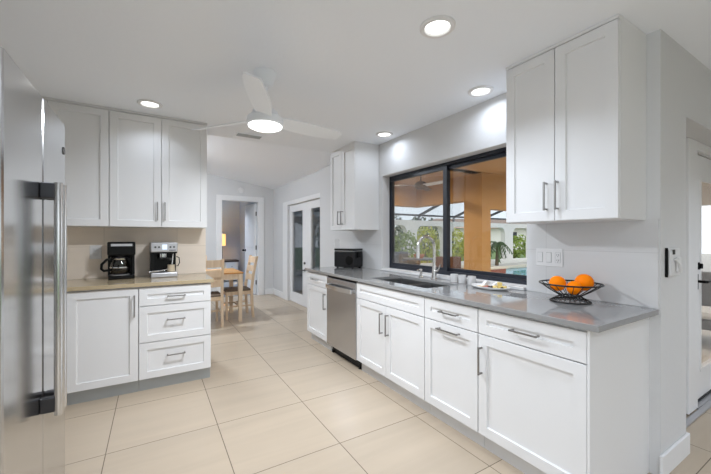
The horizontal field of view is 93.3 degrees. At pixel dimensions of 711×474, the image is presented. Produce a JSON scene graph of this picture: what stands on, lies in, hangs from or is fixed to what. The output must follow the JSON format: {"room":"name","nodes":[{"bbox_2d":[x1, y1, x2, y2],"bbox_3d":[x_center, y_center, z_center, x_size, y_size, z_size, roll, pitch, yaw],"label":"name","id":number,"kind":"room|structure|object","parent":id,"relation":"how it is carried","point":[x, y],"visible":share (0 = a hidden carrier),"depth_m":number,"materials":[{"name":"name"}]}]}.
{"room":"kitchen","nodes":[
{"label":"kitchen","id":0,"kind":"room"},
{"bbox_2d":[206,174,272,294],"bbox_3d":[-4.219,-0.448,6.518,5.900,3.500,0.120,0,0,-31],"label":"wall","id":1,"kind":"structure","parent":0,"point":[216,185],"depth_m":7.43,"materials":[{"name":"white paint"}]},
{"bbox_2d":[216,195,263,294],"bbox_3d":[-2.572,0.186,7.495,1.026,2.232,0.145,0,0,-31],"label":"trim","id":2,"kind":"structure","parent":1,"relation":"attached to","point":[219,198],"depth_m":7.63,"materials":[{"name":"white wood"}]},
{"bbox_2d":[265,288,272,294],"bbox_3d":[-4.247,1.237,6.419,5.450,0.130,0.020,0,0,-31],"label":"baseboard","id":3,"kind":"structure","parent":1,"relation":"attached to","point":[267,291],"depth_m":7.77,"materials":[{"name":"white"}]},
{"bbox_2d":[222,201,256,286],"bbox_3d":[-3.734,0.032,8.736,2.220,2.540,3.180,0,0,-31],"label":"wall","id":4,"kind":"structure","parent":0,"point":[233,212],"depth_m":10.37,"materials":[{"name":"grey paint"}]},
{"bbox_2d":[242,203,256,293],"bbox_3d":[-2.521,0.246,8.050,0.214,2.088,0.786,0,0,-34],"label":"door","id":5,"kind":"structure","parent":4,"relation":"in","point":[250,210],"depth_m":7.96,"materials":[{"name":"white wood"}]},
{"bbox_2d":[207,135,329,188],"bbox_3d":[-3.264,-1.617,4.933,5.900,1.052,3.820,0,0,-31],"label":"ceiling","id":6,"kind":"structure","parent":0,"point":[272,166],"depth_m":5.54,"materials":[{"name":"white paint"}]},
{"bbox_2d":[0,0,710,152],"bbox_3d":[1.911,-1.198,0.801,6.700,0.120,8.600,0,0,-31],"label":"ceiling","id":7,"kind":"structure","parent":0,"point":[358,69],"depth_m":2.04,"materials":[{"name":"white paint"}]},
{"bbox_2d":[137,99,162,108],"bbox_3d":[-1.740,-1.131,2.839,0.188,0.012,0.188,0,0,-31],"label":"recessed light","id":8,"kind":"object","parent":7,"relation":"in","point":[151,104],"visible":1,"depth_m":2.83,"materials":[{"name":"white plastic"}]},
{"bbox_2d":[234,132,263,139],"bbox_3d":[-1.182,-1.134,3.724,0.300,0.008,0.150,0,0,-31],"label":"ceiling vent","id":9,"kind":"object","parent":7,"relation":"in","point":[239,134],"visible":1,"depth_m":3.70,"materials":[{"name":"grey metal"}]},
{"bbox_2d":[191,67,341,139],"bbox_3d":[-0.512,-0.941,2.329,1.051,0.392,1.120,0,0,-31],"label":"ceiling fan","id":10,"kind":"object","parent":7,"relation":"hanging from","point":[263,118],"visible":1,"depth_m":2.25,"materials":[{"name":"white paint"}]},
{"bbox_2d":[376,131,392,137],"bbox_3d":[0.317,-1.131,3.670,0.188,0.012,0.188,0,0,-31],"label":"recessed light","id":11,"kind":"object","parent":7,"relation":"in","point":[383,134],"visible":1,"depth_m":3.68,"materials":[{"name":"white"}]},
{"bbox_2d":[420,15,455,38],"bbox_3d":[0.441,-1.131,1.804,0.188,0.012,0.188,0,0,-31],"label":"recessed light","id":12,"kind":"object","parent":7,"relation":"in","point":[438,26],"visible":1,"depth_m":1.80,"materials":[{"name":"white plastic"}]},
{"bbox_2d":[468,85,493,96],"bbox_3d":[0.967,-1.131,2.591,0.188,0.012,0.188,0,0,-31],"label":"recessed light","id":13,"kind":"object","parent":7,"relation":"in","point":[483,90],"visible":1,"depth_m":2.58,"materials":[{"name":"white plastic"}]},
{"bbox_2d":[65,280,710,473],"bbox_3d":[-0.735,1.346,3.351,8.600,0.112,15.700,0,0,-31],"label":"floor","id":14,"kind":"structure","parent":0,"point":[274,399],"depth_m":2.35,"materials":[{"name":"tile"}]},
{"bbox_2d":[0,47,66,473],"bbox_3d":[-1.393,0.407,0.974,0.839,1.790,0.717,0,0,-31],"label":"refrigerator","id":15,"kind":"object","parent":14,"relation":"on","point":[33,189],"visible":1,"depth_m":1.05,"materials":[{"name":"grey metal"}]},
{"bbox_2d":[67,287,138,404],"bbox_3d":[-2.153,0.855,2.915,0.465,0.895,0.637,0,0,-31],"label":"base cabinet","id":16,"kind":"object","parent":14,"relation":"on","point":[103,324],"visible":0.9,"depth_m":2.68,"materials":[{"name":"white wood"}]},
{"bbox_2d":[139,283,210,390],"bbox_3d":[-1.713,0.855,3.180,0.558,0.895,0.637,0,0,-31],"label":"base cabinet","id":17,"kind":"object","parent":14,"relation":"on","point":[175,320],"visible":0.99,"depth_m":2.94,"materials":[{"name":"white wood"}]},
{"bbox_2d":[206,259,223,326],"bbox_3d":[-2.215,0.802,4.949,0.444,1.000,0.515,0,0,-31],"label":"dining chair","id":18,"kind":"object","parent":14,"relation":"on","point":[216,296],"visible":0.49,"depth_m":4.87,"materials":[{"name":"brown wood"}]},
{"bbox_2d":[222,234,226,281],"bbox_3d":[-3.907,0.592,9.846,0.240,1.420,0.240,0,0,-31],"label":"floor lamp","id":19,"kind":"object","parent":14,"relation":"on","point":[223,235],"visible":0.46,"depth_m":9.80,"materials":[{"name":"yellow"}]},
{"bbox_2d":[206,268,243,321],"bbox_3d":[-2.619,0.917,5.176,1.555,0.770,0.810,0,0,-31],"label":"dining table","id":20,"kind":"object","parent":14,"relation":"on","point":[230,274],"visible":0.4,"depth_m":5.22,"materials":[{"name":"brown wood"}]},
{"bbox_2d":[224,259,238,280],"bbox_3d":[-3.762,0.955,10.100,0.400,0.595,0.454,0,0,-31],"label":"nightstand","id":21,"kind":"object","parent":14,"relation":"on","point":[228,263],"visible":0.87,"depth_m":9.94,"materials":[{"name":"white"}]},
{"bbox_2d":[223,255,257,319],"bbox_3d":[-1.942,0.802,5.601,0.515,1.000,0.444,0,0,-31],"label":"dining chair","id":22,"kind":"object","parent":14,"relation":"on","point":[228,291],"visible":0.91,"depth_m":5.50,"materials":[{"name":"brown wood"}]},
{"bbox_2d":[307,271,332,350],"bbox_3d":[-0.215,0.860,4.232,0.682,0.884,0.578,0,0,-31],"label":"base cabinet","id":23,"kind":"object","parent":14,"relation":"on","point":[316,282],"visible":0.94,"depth_m":4.08,"materials":[{"name":"white wood"}]},
{"bbox_2d":[326,275,361,368],"bbox_3d":[0.077,0.860,3.692,0.677,0.884,0.636,0,0,-31],"label":"dishwasher","id":24,"kind":"object","parent":14,"relation":"on","point":[342,297],"visible":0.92,"depth_m":3.50,"materials":[{"name":"silver metal"}]},
{"bbox_2d":[328,275,356,282],"bbox_3d":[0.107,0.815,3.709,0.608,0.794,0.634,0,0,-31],"label":"control panel","id":25,"kind":"object","parent":24,"relation":"in","point":[331,279],"depth_m":3.59,"materials":[{"name":"metal"}]},
{"bbox_2d":[357,278,430,413],"bbox_3d":[0.516,0.860,3.018,0.682,0.884,0.956,0,0,-31],"label":"base cabinet","id":26,"kind":"object","parent":14,"relation":"on","point":[390,322],"visible":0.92,"depth_m":2.79,"materials":[{"name":"white wood"}]},
{"bbox_2d":[425,296,484,447],"bbox_3d":[0.885,0.860,2.406,0.682,0.884,0.469,0,0,-31],"label":"base cabinet","id":27,"kind":"object","parent":14,"relation":"on","point":[452,333],"visible":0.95,"depth_m":2.23,"materials":[{"name":"white wood"}]},
{"bbox_2d":[477,308,648,473],"bbox_3d":[1.181,0.860,1.949,0.717,0.884,0.612,0,0,-31],"label":"base cabinet","id":28,"kind":"object","parent":14,"relation":"on","point":[554,398],"visible":0.89,"depth_m":1.72,"materials":[{"name":"white wood"}]},
{"bbox_2d":[305,267,658,332],"bbox_3d":[0.496,0.402,3.075,0.681,0.030,3.337,0,0,-31],"label":"countertop","id":29,"kind":"structure","parent":28,"relation":"on","point":[598,316],"depth_m":2.04,"materials":[{"name":"grey stone"}]},
{"bbox_2d":[334,248,362,267],"bbox_3d":[-0.083,0.262,4.393,0.336,0.250,0.237,0,0,33],"label":"microwave","id":30,"kind":"object","parent":29,"relation":"on","point":[343,257],"visible":1,"depth_m":4.30,"materials":[{"name":"black plastic"}]},
{"bbox_2d":[345,256,352,264],"bbox_3d":[-0.079,0.286,4.252,0.115,0.115,0.004,0,0,33],"label":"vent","id":31,"kind":"object","parent":30,"relation":"attached to","point":[348,259],"depth_m":4.25,"materials":[{"name":"black plastic"}]},
{"bbox_2d":[384,279,444,287],"bbox_3d":[0.509,0.530,3.021,0.410,0.224,0.786,0,0,-31],"label":"sink","id":32,"kind":"object","parent":29,"relation":"in","point":[401,281],"visible":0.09,"depth_m":3.23,"materials":[{"name":"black metal"}]},
{"bbox_2d":[384,279,427,284],"bbox_3d":[0.411,0.530,3.184,0.410,0.224,0.405,0,0,-31],"label":"basin","id":33,"kind":"object","parent":32,"relation":"in","point":[402,281],"depth_m":3.37,"materials":[{"name":"silver metal"}]},
{"bbox_2d":[411,283,444,287],"bbox_3d":[0.620,0.530,2.837,0.410,0.224,0.355,0,0,-31],"label":"basin","id":34,"kind":"object","parent":32,"relation":"in","point":[431,285],"depth_m":3.03,"materials":[{"name":"silver metal"}]},
{"bbox_2d":[416,235,440,278],"bbox_3d":[0.671,0.179,3.083,0.252,0.414,0.110,0,0,-31],"label":"faucet","id":35,"kind":"object","parent":29,"relation":"on","point":[434,274],"visible":1,"depth_m":3.13,"materials":[{"name":"silver metal"}]},
{"bbox_2d":[450,274,457,281],"bbox_3d":[0.867,0.351,2.945,0.068,0.070,0.068,0,0,-31],"label":"drinking glass","id":36,"kind":"object","parent":29,"relation":"on","point":[453,277],"visible":0.98,"depth_m":2.92,"materials":[{"name":"white"}]},
{"bbox_2d":[458,275,465,283],"bbox_3d":[0.913,0.351,2.868,0.068,0.070,0.068,0,0,-31],"label":"drinking glass","id":37,"kind":"object","parent":29,"relation":"on","point":[461,278],"visible":1,"depth_m":2.84,"materials":[{"name":"white"}]},
{"bbox_2d":[467,276,475,284],"bbox_3d":[0.965,0.351,2.782,0.068,0.070,0.068,0,0,-31],"label":"drinking glass","id":38,"kind":"object","parent":29,"relation":"on","point":[471,279],"visible":0.7,"depth_m":2.76,"materials":[{"name":"white"}]},
{"bbox_2d":[471,283,509,290],"bbox_3d":[1.029,0.376,2.564,0.198,0.022,0.320,0,0,-31],"label":"platter","id":39,"kind":"object","parent":29,"relation":"on","point":[472,284],"visible":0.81,"depth_m":2.49,"materials":[{"name":"white ceramic"}]},
{"bbox_2d":[482,281,489,285],"bbox_3d":[1.032,0.360,2.653,0.090,0.044,0.024,0,0,-40],"label":"napkin","id":40,"kind":"object","parent":39,"relation":"on","point":[484,283],"visible":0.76,"depth_m":2.64,"materials":[{"name":"white paper"}]},
{"bbox_2d":[539,279,604,304],"bbox_3d":[1.308,0.329,2.043,0.340,0.115,0.340,0,0,-31],"label":"wire basket","id":41,"kind":"object","parent":29,"relation":"on","point":[578,297],"visible":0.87,"depth_m":1.99,"materials":[{"name":"black metal"}]},
{"bbox_2d":[549,276,565,290],"bbox_3d":[1.231,0.277,2.043,0.089,0.091,0.091,0,0,-17],"label":"orange","id":42,"kind":"object","parent":41,"relation":"in","point":[557,280],"visible":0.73,"depth_m":2.02,"materials":[{"name":"orange food"}]},
{"bbox_2d":[566,281,581,294],"bbox_3d":[1.302,0.296,1.996,0.079,0.081,0.082,0,0,-10],"label":"orange","id":43,"kind":"object","parent":41,"relation":"in","point":[576,291],"visible":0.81,"depth_m":1.97,"materials":[{"name":"orange food"}]},
{"bbox_2d":[575,274,593,290],"bbox_3d":[1.393,0.271,2.043,0.097,0.101,0.101,0,0,-4],"label":"orange","id":44,"kind":"object","parent":41,"relation":"in","point":[583,279],"visible":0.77,"depth_m":2.01,"materials":[{"name":"orange food"}]},
{"bbox_3d":[-2.585,0.855,2.654,0.541,0.895,0.637,0,0,-31],"label":"base cabinet","id":45,"kind":"object","parent":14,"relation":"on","visible":0},
{"bbox_2d":[67,273,213,291],"bbox_3d":[-2.144,0.391,2.936,1.591,0.032,0.635,0,0,-31],"label":"countertop","id":46,"kind":"structure","parent":45,"relation":"on","point":[192,278],"depth_m":2.89,"materials":[{"name":"beige stone"}]},
{"bbox_2d":[100,242,135,279],"bbox_3d":[-2.199,0.205,3.101,0.264,0.338,0.214,0,0,-37],"label":"coffee maker","id":47,"kind":"object","parent":46,"relation":"on","point":[121,255],"visible":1,"depth_m":3.04,"materials":[{"name":"black plastic"}]},
{"bbox_2d":[110,255,129,258],"bbox_3d":[-2.168,0.167,3.089,0.156,0.035,0.156,0,0,-37],"label":"basket","id":48,"kind":"object","parent":47,"relation":"on","point":[111,256],"depth_m":3.04,"materials":[{"name":"black plastic"}]},
{"bbox_2d":[148,242,179,277],"bbox_3d":[-1.870,0.208,3.279,0.276,0.332,0.273,0,0,-34],"label":"espresso machine","id":49,"kind":"object","parent":46,"relation":"on","point":[163,256],"visible":1,"depth_m":3.22,"materials":[{"name":"black plastic"}]},
{"bbox_2d":[149,271,177,277],"bbox_3d":[-1.883,0.352,3.287,0.224,0.045,0.245,0,0,-34],"label":"drip tray","id":50,"kind":"object","parent":49,"relation":"on","point":[153,274],"depth_m":3.19,"materials":[{"name":"silver metal"}]},
{"bbox_2d":[167,264,174,271],"bbox_3d":[-1.793,0.293,3.261,0.068,0.067,0.068,0,0,-34],"label":"cup","id":51,"kind":"object","parent":49,"relation":"on","point":[171,268],"depth_m":3.24,"materials":[{"name":"beige ceramic"}]},
{"bbox_2d":[273,144,526,291],"bbox_3d":[-0.093,0.022,4.941,0.140,2.560,6.840,0,0,-31],"label":"wall","id":52,"kind":"structure","parent":0,"point":[308,185],"depth_m":6.52,"materials":[{"name":"white paint"}]},
{"bbox_2d":[273,288,282,297],"bbox_3d":[-1.738,1.237,7.516,0.020,0.130,0.690,0,0,-31],"label":"baseboard","id":53,"kind":"structure","parent":52,"relation":"attached to","point":[275,292],"depth_m":7.50,"materials":[{"name":"white"}]},
{"bbox_2d":[283,193,319,300],"bbox_3d":[-1.061,0.272,6.392,0.020,2.060,1.925,0,0,-31],"label":"trim","id":54,"kind":"structure","parent":52,"relation":"attached to","point":[314,196],"depth_m":7.00,"materials":[{"name":"white wood"}]},
{"bbox_2d":[288,198,319,307],"bbox_3d":[-0.893,0.294,6.222,0.167,2.015,1.850,0,0,-31],"label":"door","id":55,"kind":"structure","parent":52,"relation":"in","point":[303,217],"depth_m":6.45,"materials":[{"name":"white wood"}]},
{"bbox_2d":[380,147,526,290],"bbox_3d":[0.852,-0.178,3.288,0.204,1.129,1.817,0,0,-31],"label":"window","id":56,"kind":"structure","parent":52,"relation":"in","point":[446,167],"depth_m":3.31,"materials":[{"name":"black metal"}]},
{"bbox_2d":[395,157,505,184],"bbox_3d":[3.191,-1.266,6.079,6.660,0.104,5.120,0,0,-31],"label":"ceiling","id":57,"kind":"structure","parent":0,"point":[496,166],"depth_m":6.12,"materials":[{"name":"brown"}]},
{"bbox_2d":[395,176,442,190],"bbox_3d":[1.218,-0.904,5.896,1.129,0.620,1.008,0,0,-31],"label":"fan","id":58,"kind":"object","parent":57,"relation":"hanging from","point":[420,185],"visible":0.74,"depth_m":5.92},
{"bbox_2d":[320,93,658,308],"bbox_3d":[0.547,0.083,3.696,0.048,2.439,4.343,0,0,-31],"label":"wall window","id":59,"kind":"structure","parent":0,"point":[481,126],"depth_m":2.43,"materials":[{"name":"white paint"}]},
{"bbox_2d":[335,239,338,247],"bbox_3d":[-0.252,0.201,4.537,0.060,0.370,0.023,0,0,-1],"label":"wall outlet","id":60,"kind":"object","parent":59,"relation":"attached to","point":[336,240],"visible":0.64,"depth_m":4.54,"materials":[{"name":"white plastic"}]},
{"bbox_2d":[330,141,378,230],"bbox_3d":[-0.042,-0.618,4.272,0.380,1.036,0.628,0,0,-31],"label":"upper cabinet","id":61,"kind":"object","parent":59,"relation":"attached to","point":[354,167],"visible":1,"depth_m":4.05,"materials":[{"name":"white wood"}]},
{"bbox_2d":[536,248,562,266],"bbox_3d":[1.340,0.134,2.323,0.010,0.122,0.182,0,0,-31],"label":"switch plate","id":62,"kind":"object","parent":59,"relation":"attached to","point":[544,256],"visible":1,"depth_m":2.31,"materials":[{"name":"white plastic"}]},
{"bbox_2d":[555,253,559,262],"bbox_3d":[1.370,0.134,2.270,0.002,0.068,0.033,0,0,-31],"label":"receptacle","id":63,"kind":"object","parent":62,"relation":"attached to","point":[557,255],"depth_m":2.27,"materials":[{"name":"grey plastic"}]},
{"bbox_2d":[506,13,645,223],"bbox_3d":[1.299,-0.618,2.047,0.380,1.036,0.634,0,0,-31],"label":"upper cabinet","id":64,"kind":"object","parent":59,"relation":"attached to","point":[576,106],"visible":1,"depth_m":1.87,"materials":[{"name":"white wood"}]},
{"bbox_2d":[626,29,710,473],"bbox_3d":[2.855,0.083,2.634,2.890,2.439,0.155,0,0,-31],"label":"wall","id":65,"kind":"structure","parent":0,"point":[678,85],"depth_m":1.88,"materials":[{"name":"white paint"}]},
{"bbox_2d":[665,248,682,276],"bbox_3d":[1.802,0.136,1.885,0.194,0.162,0.041,0,0,-31],"label":"wall control","id":66,"kind":"object","parent":65,"relation":"attached to","point":[673,261],"visible":1,"depth_m":1.86,"materials":[{"name":"white plastic"}]},
{"bbox_2d":[660,432,689,473],"bbox_3d":[1.791,1.240,1.984,0.435,0.125,0.170,0,0,-31],"label":"baseboard","id":67,"kind":"structure","parent":65,"relation":"attached to","point":[673,456],"depth_m":1.90,"materials":[{"name":"white wood"}]},
{"bbox_2d":[686,393,710,427],"bbox_3d":[2.786,1.294,2.720,2.020,0.014,0.195,0,0,-31],"label":"trim","id":68,"kind":"structure","parent":65,"relation":"attached to","point":[704,404],"depth_m":2.52,"materials":[{"name":"white wood"}]},
{"bbox_2d":[698,152,710,159],"bbox_3d":[2.936,0.022,2.821,2.860,2.560,0.078,0,0,-31],"label":"wall","id":69,"kind":"structure","parent":0,"point":[699,153],"depth_m":2.73,"materials":[{"name":"white paint"}]},
{"bbox_2d":[686,138,710,413],"bbox_3d":[2.984,0.277,2.788,1.330,2.015,0.027,0,0,-31],"label":"trim","id":70,"kind":"structure","parent":69,"relation":"attached to","point":[693,147],"depth_m":2.47,"materials":[{"name":"white wood"}]},
{"bbox_2d":[698,155,710,401],"bbox_3d":[3.059,0.316,2.843,1.105,1.938,0.118,0,0,-31],"label":"door","id":71,"kind":"structure","parent":69,"relation":"in","point":[704,164],"depth_m":2.66,"materials":[{"name":"white wood"}]},
{"bbox_3d":[-1.467,-0.298,3.792,4.000,3.200,0.110,0,0,-31],"label":"wall partition","id":72,"kind":"structure","parent":0,"visible":0},
{"bbox_2d":[47,97,112,227],"bbox_3d":[-2.392,-0.618,2.939,0.402,1.036,0.375,0,0,-31],"label":"upper cabinet","id":73,"kind":"object","parent":72,"relation":"attached to","point":[86,125],"visible":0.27,"depth_m":2.84,"materials":[{"name":"white wood"}]},
{"bbox_2d":[90,245,101,258],"bbox_3d":[-2.428,0.132,3.132,0.088,0.128,0.009,0,0,-31],"label":"wall outlet","id":74,"kind":"object","parent":72,"relation":"attached to","point":[95,250],"visible":1,"depth_m":3.13,"materials":[{"name":"white plastic"}]},
{"bbox_2d":[93,248,97,255],"bbox_3d":[-2.426,0.132,3.130,0.033,0.068,0.002,0,0,-31],"label":"receptacle","id":75,"kind":"object","parent":74,"relation":"attached to","point":[95,250],"depth_m":3.13,"materials":[{"name":"grey plastic"}]},
{"bbox_2d":[67,227,205,278],"bbox_3d":[-2.306,0.136,3.216,1.599,0.478,0.010,0,0,-31],"label":"backsplash","id":76,"kind":"structure","parent":72,"relation":"attached to","point":[191,252],"depth_m":3.30,"materials":[{"name":"beige tile"}]},
{"bbox_2d":[109,107,206,228],"bbox_3d":[-1.882,-0.618,3.246,0.786,1.036,0.375,0,0,-31],"label":"upper cabinet","id":77,"kind":"object","parent":72,"relation":"attached to","point":[158,164],"visible":1,"depth_m":3.09,"materials":[{"name":"white wood"}]},
{"label":"outside","id":78,"kind":"structure","parent":0,"visible":0},
{"bbox_2d":[491,254,710,362],"bbox_3d":[16.954,1.387,13.076,37.460,0.110,16.900,0,0,-31],"label":"deck","id":79,"kind":"object","parent":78,"point":[706,258],"depth_m":4.68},
{"bbox_2d":[395,255,416,264],"bbox_3d":[1.273,0.892,9.340,0.680,0.880,0.680,0,0,-41],"label":"patio chair","id":80,"kind":"object","parent":79,"relation":"on","point":[398,258],"visible":0.06,"depth_m":8.96,"materials":[{"name":"grey wicker"}]},
{"bbox_2d":[395,251,417,264],"bbox_3d":[1.617,0.892,10.886,0.680,0.880,0.680,0,0,-26],"label":"patio chair","id":81,"kind":"object","parent":79,"relation":"on","point":[405,253],"visible":0.12,"depth_m":11.15,"materials":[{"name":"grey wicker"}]},
{"bbox_2d":[395,230,421,260],"bbox_3d":[2.002,0.516,13.294,1.189,1.643,1.143,0,0,-31],"label":"shrub","id":82,"kind":"object","parent":79,"relation":"on","point":[407,237],"visible":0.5,"depth_m":13.08,"materials":[{"name":"green plant"}]},
{"bbox_2d":[403,257,432,264],"bbox_3d":[1.885,0.967,9.950,1.120,0.730,1.120,0,0,-31],"label":"patio table","id":83,"kind":"object","parent":79,"relation":"on","point":[404,258],"visible":0.45,"depth_m":9.85,"materials":[{"name":"grey stone"}]},
{"bbox_2d":[436,256,462,268],"bbox_3d":[2.274,0.892,7.890,0.680,0.880,0.680,0,0,-1],"label":"patio chair","id":84,"kind":"object","parent":79,"relation":"on","point":[455,261],"visible":0.09,"depth_m":8.15,"materials":[{"name":"brown wicker"}]},
{"bbox_2d":[464,172,490,271],"bbox_3d":[2.335,0.059,6.439,0.245,2.546,0.420,0,0,-31],"label":"column","id":85,"kind":"structure","parent":79,"relation":"on","point":[477,187],"depth_m":6.30,"materials":[{"name":"brown paint"}]},
{"bbox_2d":[395,174,505,210],"bbox_3d":[2.391,-0.881,7.406,6.660,0.666,2.020,0,0,-31],"label":"beam","id":86,"kind":"structure","parent":85,"relation":"attached to","point":[405,196],"depth_m":7.07,"materials":[{"name":"brown paint"}]},
{"bbox_2d":[702,182,710,205],"bbox_3d":[6.479,-0.921,6.880,0.200,0.586,3.100,0,0,-31],"label":"beam","id":87,"kind":"structure","parent":86,"relation":"attached to","point":[706,188],"depth_m":6.37,"materials":[{"name":"white"}]},
{"bbox_2d":[461,265,507,272],"bbox_3d":[3.941,1.126,10.898,1.320,0.410,1.320,0,0,-31],"label":"spa","id":88,"kind":"object","parent":79,"relation":"on","point":[499,269],"visible":0.16,"depth_m":10.54,"materials":[{"name":"red brick"}]},
{"bbox_2d":[491,241,512,265],"bbox_3d":[6.822,0.741,16.162,1.400,1.197,1.451,0,0,-31],"label":"palm","id":89,"kind":"object","parent":79,"relation":"on","point":[497,245],"visible":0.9,"depth_m":16.04,"materials":[{"name":"green plant"}]},
{"bbox_2d":[502,264,526,274],"bbox_3d":[8.246,1.352,13.345,7.000,0.180,4.750,0,0,-31],"label":"swimming pool","id":90,"kind":"object","parent":79,"relation":"in","point":[512,269],"visible":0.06,"depth_m":14.61,"materials":[{"name":"liquid"}]},
{"bbox_2d":[702,271,710,330],"bbox_3d":[4.441,0.892,4.333,0.680,0.880,0.860,0,0,-31],"label":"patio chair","id":91,"kind":"object","parent":79,"relation":"on","point":[706,287],"visible":0.08,"depth_m":4.44,"materials":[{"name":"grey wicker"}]},
{"bbox_2d":[702,306,710,319],"bbox_3d":[4.385,0.941,4.300,0.530,0.098,0.700,0,0,-31],"label":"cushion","id":92,"kind":"object","parent":91,"relation":"on","point":[706,310],"depth_m":4.07,"materials":[{"name":"white fabric"}]},
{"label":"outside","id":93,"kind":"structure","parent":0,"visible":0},
{"bbox_2d":[399,249,525,262],"bbox_3d":[7.275,1.407,7.302,70.000,0.110,85.000,0,0,-31],"label":"lawn","id":94,"kind":"structure","parent":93,"point":[494,253],"depth_m":24.51,"materials":[{"name":"plant"}]},
{"bbox_2d":[395,215,402,251],"bbox_3d":[1.425,-0.007,16.749,2.677,2.784,1.822,0,0,-31],"label":"shrub","id":95,"kind":"object","parent":94,"relation":"on","point":[398,226],"visible":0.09,"depth_m":16.73,"materials":[{"name":"green plant"}]},
{"bbox_2d":[397,216,438,256],"bbox_3d":[3.799,0.035,19.017,2.893,2.649,1.768,0,0,-31],"label":"shrub","id":96,"kind":"object","parent":94,"relation":"on","point":[414,217],"visible":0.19,"depth_m":18.87,"materials":[{"name":"green plant"}]},
{"bbox_2d":[417,226,439,262],"bbox_3d":[3.331,0.384,15.995,1.635,1.948,1.115,0,0,-31],"label":"shrub","id":97,"kind":"object","parent":94,"relation":"on","point":[437,242],"visible":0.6,"depth_m":15.94,"materials":[{"name":"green plant"}]},
{"bbox_2d":[439,228,463,260],"bbox_3d":[5.100,0.413,17.082,1.914,1.891,1.102,0,0,-31],"label":"shrub","id":98,"kind":"object","parent":94,"relation":"on","point":[459,235],"visible":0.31,"depth_m":16.87,"materials":[{"name":"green plant"}]},
{"bbox_2d":[452,240,463,257],"bbox_3d":[6.860,0.694,20.594,3.474,1.346,1.760,0,0,-31],"label":"shrub","id":99,"kind":"object","parent":94,"relation":"on","point":[456,240],"visible":0.06,"depth_m":20.18,"materials":[{"name":"green plant"}]},
{"bbox_2d":[395,219,525,250],"bbox_3d":[14.672,-0.498,41.530,19.200,3.700,11.200,0,0,-11],"label":"house","id":100,"kind":"structure","parent":94,"relation":"on","point":[495,232],"depth_m":36.66,"materials":[{"name":"white"}]},
{"bbox_2d":[395,220,526,265],"bbox_3d":[5.698,0.297,16.421,21.290,2.110,0.250,0,0,-31],"label":"wall","id":101,"kind":"structure","parent":94,"relation":"on","point":[506,230],"depth_m":15.83,"materials":[{"name":"white paint"}]},
{"bbox_2d":[395,205,509,223],"bbox_3d":[7.037,-1.691,14.236,21.250,1.863,5.046,0,0,-31],"label":"cage","id":102,"kind":"object","parent":101,"relation":"on","point":[433,207],"visible":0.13,"depth_m":14.84,"materials":[{"name":"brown metal"}]},
{"bbox_2d":[499,234,525,257],"bbox_3d":[10.223,0.553,21.348,2.596,1.618,1.804,0,0,-31],"label":"shrub","id":103,"kind":"object","parent":94,"relation":"on","point":[519,240],"visible":0.44,"depth_m":20.83,"materials":[{"name":"green plant"}]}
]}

